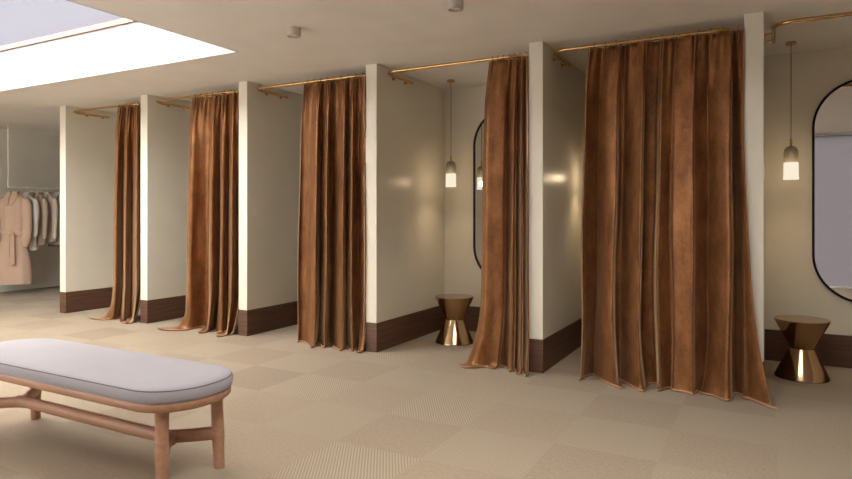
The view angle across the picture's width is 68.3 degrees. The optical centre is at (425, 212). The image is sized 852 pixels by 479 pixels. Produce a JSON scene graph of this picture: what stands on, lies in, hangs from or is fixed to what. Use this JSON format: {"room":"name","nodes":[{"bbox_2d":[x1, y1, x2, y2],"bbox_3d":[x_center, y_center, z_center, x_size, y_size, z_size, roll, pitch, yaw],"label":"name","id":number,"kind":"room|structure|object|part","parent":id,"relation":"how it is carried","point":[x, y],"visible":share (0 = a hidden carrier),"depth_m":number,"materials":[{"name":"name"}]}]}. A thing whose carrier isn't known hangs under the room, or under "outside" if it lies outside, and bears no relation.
{"room":"clothing store","nodes":[
{"label":"clothing store","id":0,"kind":"room"},
{"bbox_2d":[0,128,59,287],"bbox_3d":[-7.838,-0.047,8.939,0.100,2.700,9.150,0,0,28],"label":"wall","id":1,"kind":"structure","parent":0,"point":[34,157],"depth_m":10.83,"materials":[{"name":"grey paint"}]},
{"bbox_2d":[0,282,59,291],"bbox_3d":[-7.789,1.268,8.912,0.012,0.070,8.950,0,0,28],"label":"baseboard","id":2,"kind":"structure","parent":1,"relation":"attached to","point":[14,288],"depth_m":10.74,"materials":[{"name":"grey paint"}]},
{"bbox_2d":[60,105,116,312],"bbox_3d":[-4.397,-0.047,8.790,0.127,2.700,1.412,0,0,28],"label":"wall","id":3,"kind":"structure","parent":0,"point":[87,144],"depth_m":8.40,"materials":[{"name":"beige paint"}]},
{"bbox_2d":[73,103,140,118],"bbox_3d":[-3.895,-1.309,8.048,1.467,0.040,0.560,0,0,28],"label":"curtain rod","id":4,"kind":"object","parent":3,"relation":"attached to","point":[130,104],"visible":0.72,"depth_m":7.94,"materials":[{"name":"gold metal"}]},
{"bbox_2d":[89,101,140,323],"bbox_3d":[-3.705,-0.014,7.732,0.826,2.637,0.503,0,0,28],"label":"curtain","id":5,"kind":"object","parent":4,"relation":"hanging from","point":[126,292],"visible":0.83,"depth_m":7.63,"materials":[{"name":"orange fabric"}]},
{"bbox_2d":[140,94,191,323],"bbox_3d":[-2.999,-0.047,8.033,0.127,2.700,1.412,0,0,28],"label":"wall","id":6,"kind":"structure","parent":0,"point":[164,129],"depth_m":7.58,"materials":[{"name":"beige paint"}]},
{"bbox_2d":[156,91,238,109],"bbox_3d":[-2.501,-1.309,7.293,1.457,0.040,0.560,0,0,28],"label":"curtain rod","id":7,"kind":"object","parent":6,"relation":"attached to","point":[161,101],"visible":0.7,"depth_m":7.16,"materials":[{"name":"gold metal"}]},
{"bbox_2d":[157,89,238,336],"bbox_3d":[-2.439,-0.014,7.002,1.072,2.637,0.573,0,0,28],"label":"curtain","id":8,"kind":"object","parent":7,"relation":"hanging from","point":[212,273],"visible":0.92,"depth_m":6.95,"materials":[{"name":"orange fabric"}]},
{"bbox_2d":[239,81,302,335],"bbox_3d":[-1.610,-0.047,7.280,0.127,2.700,1.412,0,0,28],"label":"wall","id":9,"kind":"structure","parent":0,"point":[269,125],"depth_m":6.92,"materials":[{"name":"beige paint"}]},
{"bbox_2d":[257,75,365,98],"bbox_3d":[-1.092,-1.309,6.529,1.504,0.040,0.560,0,0,28],"label":"curtain rod","id":10,"kind":"object","parent":9,"relation":"attached to","point":[349,76],"visible":0.74,"depth_m":6.35,"materials":[{"name":"gold metal"}]},
{"bbox_2d":[297,73,365,352],"bbox_3d":[-0.893,-0.011,6.202,0.859,2.629,0.489,0,0,28],"label":"curtain","id":11,"kind":"object","parent":10,"relation":"hanging from","point":[332,196],"visible":0.97,"depth_m":6.12,"materials":[{"name":"orange fabric"}]},
{"bbox_2d":[366,64,443,351],"bbox_3d":[-0.179,-0.047,6.505,0.127,2.700,1.412,0,0,28],"label":"wall","id":12,"kind":"structure","parent":0,"point":[405,123],"depth_m":6.27,"materials":[{"name":"beige paint"}]},
{"bbox_2d":[0,286,851,478],"bbox_3d":[-0.879,1.353,5.168,15.930,0.100,9.150,0,0,28],"label":"floor","id":13,"kind":"structure","parent":0,"point":[292,409],"depth_m":3.92,"materials":[{"name":"carpet"}]},
{"bbox_2d":[0,338,232,478],"bbox_3d":[-1.852,1.050,3.449,1.906,0.508,0.538,0,0,28],"label":"bench","id":14,"kind":"object","parent":13,"relation":"on","point":[140,382],"visible":1,"depth_m":3.19,"materials":[{"name":"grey fabric"}]},
{"bbox_3d":[-2.477,1.125,3.715,0.294,0.068,0.082,0,0,-6],"label":"stretcher arm","id":15,"kind":"part","parent":14,"relation":"part of","materials":[{"name":"brown wood"}]},
{"bbox_3d":[-2.417,1.125,3.827,0.082,0.068,0.294,0,0,-27],"label":"stretcher arm","id":16,"kind":"part","parent":14,"relation":"part of","materials":[{"name":"brown wood"}]},
{"bbox_3d":[-2.474,1.105,3.975,0.074,0.397,0.071,0,0,28],"label":"leg","id":17,"kind":"part","parent":14,"relation":"part of","materials":[{"name":"brown wood"}]},
{"bbox_3d":[-1.852,0.894,3.449,1.890,0.045,0.522,0,0,28],"label":"seat rail","id":18,"kind":"part","parent":14,"relation":"part of","materials":[{"name":"brown wood"}]},
{"bbox_2d":[0,338,232,404],"bbox_3d":[-1.852,0.834,3.449,1.906,0.076,0.538,0,0,28],"label":"cushion","id":19,"kind":"object","parent":14,"relation":"on","point":[112,375],"depth_m":3.18,"materials":[{"name":"grey fabric"}]},
{"bbox_3d":[-1.229,1.105,2.922,0.074,0.397,0.070,0,0,28],"label":"leg","id":20,"kind":"part","parent":14,"relation":"part of","materials":[{"name":"brown wood"}]},
{"bbox_3d":[-1.287,1.125,3.070,0.082,0.068,0.294,0,0,-27],"label":"stretcher arm","id":21,"kind":"part","parent":14,"relation":"part of","materials":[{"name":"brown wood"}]},
{"bbox_3d":[-1.226,1.125,3.182,0.294,0.068,0.082,0,0,-6],"label":"stretcher arm","id":22,"kind":"part","parent":14,"relation":"part of","materials":[{"name":"brown wood"}]},
{"bbox_3d":[-1.071,1.105,3.215,0.074,0.397,0.071,0,0,28],"label":"leg","id":23,"kind":"part","parent":14,"relation":"part of","materials":[{"name":"brown wood"}]},
{"bbox_2d":[435,294,473,345],"bbox_3d":[0.287,1.071,6.339,0.392,0.464,0.392,0,0,28],"label":"stool","id":24,"kind":"object","parent":13,"relation":"on","point":[454,331],"visible":1,"depth_m":6.22,"materials":[{"name":"brown metal"}]},
{"bbox_3d":[0.287,0.953,6.339,0.392,0.228,0.392,0,0,28],"label":"seat","id":25,"kind":"part","parent":24,"relation":"part of","materials":[{"name":"brown metal"}]},
{"bbox_2d":[774,315,830,383],"bbox_3d":[2.983,1.071,4.981,0.392,0.464,0.392,0,0,28],"label":"stool","id":26,"kind":"object","parent":13,"relation":"on","point":[801,363],"visible":1,"depth_m":4.88,"materials":[{"name":"brown metal"}]},
{"bbox_3d":[2.983,0.953,4.981,0.392,0.228,0.392,0,0,28],"label":"seat","id":27,"kind":"part","parent":26,"relation":"part of","materials":[{"name":"brown metal"}]},
{"bbox_2d":[0,0,851,134],"bbox_3d":[-0.879,-1.625,5.168,15.930,0.455,9.150,0,0,28],"label":"ceiling","id":28,"kind":"structure","parent":0,"point":[338,38],"depth_m":4.86,"materials":[{"name":"paint"}]},
{"bbox_2d":[7,125,59,188],"bbox_3d":[-6.063,-0.901,11.019,0.020,0.993,2.419,0,0,28],"label":"rail","id":29,"kind":"object","parent":28,"relation":"hanging from","point":[8,186],"visible":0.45,"depth_m":9.96,"materials":[{"name":"metal"}]},
{"bbox_3d":[-6.635,-0.905,9.964,0.020,0.984,0.019,0,0,28],"label":"drop rod","id":30,"kind":"part","parent":29,"relation":"part of","materials":[{"name":"metal"}]},
{"label":"hanger","id":31,"kind":"object","parent":29,"relation":"hanging from","visible":0},
{"bbox_2d":[0,191,31,284],"bbox_3d":[-6.597,0.387,10.021,0.674,1.482,0.324,0,0,2],"label":"coat","id":32,"kind":"object","parent":31,"relation":"hanging from","point":[15,210],"visible":1,"depth_m":9.94,"materials":[{"name":"fabric"}]},
{"bbox_2d":[0,18,135,51],"bbox_3d":[-4.584,-1.877,5.845,5.650,0.050,2.190,0,0,28],"label":"trim","id":33,"kind":"structure","parent":28,"relation":"attached to","point":[122,21],"depth_m":6.56,"materials":[{"name":"white metal"}]},
{"bbox_2d":[0,0,236,91],"bbox_3d":[-4.584,-1.624,5.845,5.578,0.456,2.118,0,0,28],"label":"skylight","id":34,"kind":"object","parent":28,"relation":"attached to","point":[134,45],"depth_m":6.35,"materials":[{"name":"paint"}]},
{"bbox_2d":[287,26,300,37],"bbox_3d":[-0.998,-1.364,4.737,0.104,0.066,0.104,0,0,28],"label":"ceiling spotlight","id":35,"kind":"object","parent":28,"relation":"attached to","point":[292,31],"visible":1,"depth_m":4.70,"materials":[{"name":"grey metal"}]},
{"bbox_2d":[445,79,455,186],"bbox_3d":[0.262,-0.835,6.591,0.115,1.124,0.115,0,0,28],"label":"pendant lamp","id":36,"kind":"object","parent":28,"relation":"hanging from","point":[450,166],"visible":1,"depth_m":6.55,"materials":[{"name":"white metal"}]},
{"bbox_3d":[0.262,-0.343,6.591,0.115,0.139,0.115,0,0,28],"label":"lamp shade","id":37,"kind":"part","parent":36,"relation":"part of","materials":[{"name":"white glass"}]},
{"bbox_3d":[0.262,-0.479,6.591,0.107,0.135,0.107,0,0,28],"label":"lamp shade","id":38,"kind":"part","parent":36,"relation":"part of","materials":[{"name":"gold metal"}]},
{"bbox_2d":[448,0,462,11],"bbox_3d":[0.194,-1.364,4.115,0.104,0.066,0.104,0,0,28],"label":"ceiling spotlight","id":39,"kind":"object","parent":28,"relation":"attached to","point":[453,5],"visible":1,"depth_m":4.08,"materials":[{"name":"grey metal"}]},
{"bbox_2d":[783,41,798,179],"bbox_3d":[2.983,-0.835,5.128,0.115,1.124,0.115,0,0,28],"label":"pendant lamp","id":40,"kind":"object","parent":28,"relation":"hanging from","point":[791,155],"visible":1,"depth_m":5.09,"materials":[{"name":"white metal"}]},
{"bbox_3d":[2.983,-0.343,5.128,0.115,0.139,0.115,0,0,28],"label":"lamp shade","id":41,"kind":"part","parent":40,"relation":"part of","materials":[{"name":"white glass"}]},
{"bbox_3d":[2.983,-0.479,5.128,0.107,0.135,0.107,0,0,28],"label":"lamp shade","id":42,"kind":"part","parent":40,"relation":"part of","materials":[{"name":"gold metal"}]},
{"bbox_2d":[528,41,585,372],"bbox_3d":[1.230,-0.047,5.741,0.127,2.700,1.412,0,0,28],"label":"wall","id":43,"kind":"structure","parent":0,"point":[556,92],"depth_m":5.37,"materials":[{"name":"beige paint"}]},
{"bbox_2d":[387,55,524,84],"bbox_3d":[0.328,-1.309,5.759,1.480,0.040,0.560,0,0,28],"label":"curtain rod","id":44,"kind":"object","parent":43,"relation":"attached to","point":[389,73],"visible":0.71,"depth_m":5.56,"materials":[{"name":"gold metal"}]},
{"bbox_2d":[458,52,528,376],"bbox_3d":[0.639,-0.015,5.359,0.648,2.636,0.520,0,0,28],"label":"curtain","id":45,"kind":"object","parent":44,"relation":"hanging from","point":[502,334],"visible":0.98,"depth_m":5.27,"materials":[{"name":"orange fabric"}]},
{"bbox_2d":[553,28,735,66],"bbox_3d":[1.728,-1.309,5.001,1.457,0.040,0.560,0,0,28],"label":"curtain rod","id":46,"kind":"object","parent":43,"relation":"attached to","point":[556,52],"visible":0.74,"depth_m":4.78,"materials":[{"name":"gold metal"}]},
{"bbox_2d":[578,25,777,409],"bbox_3d":[1.803,-0.014,4.611,1.376,2.637,0.361,0,0,28],"label":"curtain","id":47,"kind":"object","parent":46,"relation":"hanging from","point":[667,292],"visible":1,"depth_m":4.63,"materials":[{"name":"orange fabric"}]},
{"bbox_2d":[444,47,851,335],"bbox_3d":[1.517,-0.047,6.457,12.745,2.700,0.120,0,0,28],"label":"wall","id":48,"kind":"structure","parent":0,"point":[795,84],"depth_m":5.52,"materials":[{"name":"beige paint"}]},
{"bbox_2d":[444,306,479,331],"bbox_3d":[0.859,1.167,6.739,1.476,0.272,0.012,0,0,28],"label":"baseboard","id":49,"kind":"structure","parent":48,"relation":"attached to","point":[471,318],"depth_m":6.92,"materials":[{"name":"brown wood"}]},
{"bbox_2d":[473,119,483,268],"bbox_3d":[0.875,-0.185,6.719,0.800,1.896,0.029,0,0,28],"label":"wall mirror","id":50,"kind":"object","parent":48,"relation":"attached to","point":[479,135],"visible":0.24,"depth_m":6.88,"materials":[{"name":"beige mirror"}]},
{"bbox_2d":[765,329,851,367],"bbox_3d":[3.652,1.167,5.225,1.463,0.272,0.012,0,0,28],"label":"baseboard","id":51,"kind":"structure","parent":48,"relation":"attached to","point":[834,350],"depth_m":5.35,"materials":[{"name":"brown wood"}]},
{"bbox_2d":[812,80,851,301],"bbox_3d":[3.671,-0.185,5.204,0.800,1.896,0.029,0,0,28],"label":"wall mirror","id":52,"kind":"object","parent":48,"relation":"attached to","point":[832,119],"visible":1,"depth_m":5.33,"materials":[{"name":"grey mirror"}]},
{"bbox_2d":[744,11,764,373],"bbox_3d":[2.619,-0.047,4.989,0.127,2.700,1.412,0,0,28],"label":"wall","id":53,"kind":"structure","parent":0,"point":[753,22],"depth_m":4.36,"materials":[{"name":"beige paint"}]},
{"bbox_2d":[764,11,851,43],"bbox_3d":[3.121,-1.309,4.246,1.467,0.040,0.560,0,0,28],"label":"curtain rod","id":54,"kind":"object","parent":53,"relation":"attached to","point":[772,33],"visible":1,"depth_m":4.25,"materials":[{"name":"gold metal"}]},
{"bbox_3d":[-6.421,-0.338,10.358,0.341,0.199,0.024,0,0,28],"label":"hanger","id":55,"kind":"object","parent":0,"visible":0},
{"bbox_2d":[31,192,48,244],"bbox_3d":[-6.424,0.087,10.352,0.596,0.872,0.208,0,0,28],"label":"jacket","id":56,"kind":"object","parent":55,"relation":"hanging from","point":[43,205],"visible":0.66,"depth_m":10.24,"materials":[{"name":"beige fabric"}]},
{"bbox_3d":[-6.345,-0.343,10.499,0.349,0.189,0.024,0,0,28],"label":"hanger","id":57,"kind":"object","parent":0,"visible":0},
{"bbox_2d":[41,192,58,241],"bbox_3d":[-6.348,0.062,10.493,0.608,0.842,0.208,0,0,28],"label":"jacket","id":58,"kind":"object","parent":57,"relation":"hanging from","point":[52,202],"visible":0.53,"depth_m":10.37,"materials":[{"name":"fabric"}]},
{"bbox_3d":[-6.264,-0.343,10.648,0.349,0.189,0.024,0,0,28],"label":"hanger","id":59,"kind":"object","parent":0,"visible":0},
{"bbox_2d":[48,192,59,246],"bbox_3d":[-6.267,0.104,10.642,0.608,0.926,0.206,0,0,28],"label":"jacket","id":60,"kind":"object","parent":59,"relation":"hanging from","point":[56,196],"visible":0.27,"depth_m":10.54,"materials":[{"name":"fabric"}]},
{"bbox_3d":[-6.492,-0.338,10.226,0.349,0.199,0.024,0,0,28],"label":"hanger","id":61,"kind":"object","parent":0,"visible":0},
{"bbox_2d":[22,192,38,249],"bbox_3d":[-6.497,0.127,10.217,0.608,0.952,0.200,0,0,28],"label":"shirt","id":62,"kind":"object","parent":61,"relation":"hanging from","point":[35,205],"visible":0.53,"depth_m":10.09,"materials":[{"name":"white fabric"}]}
]}

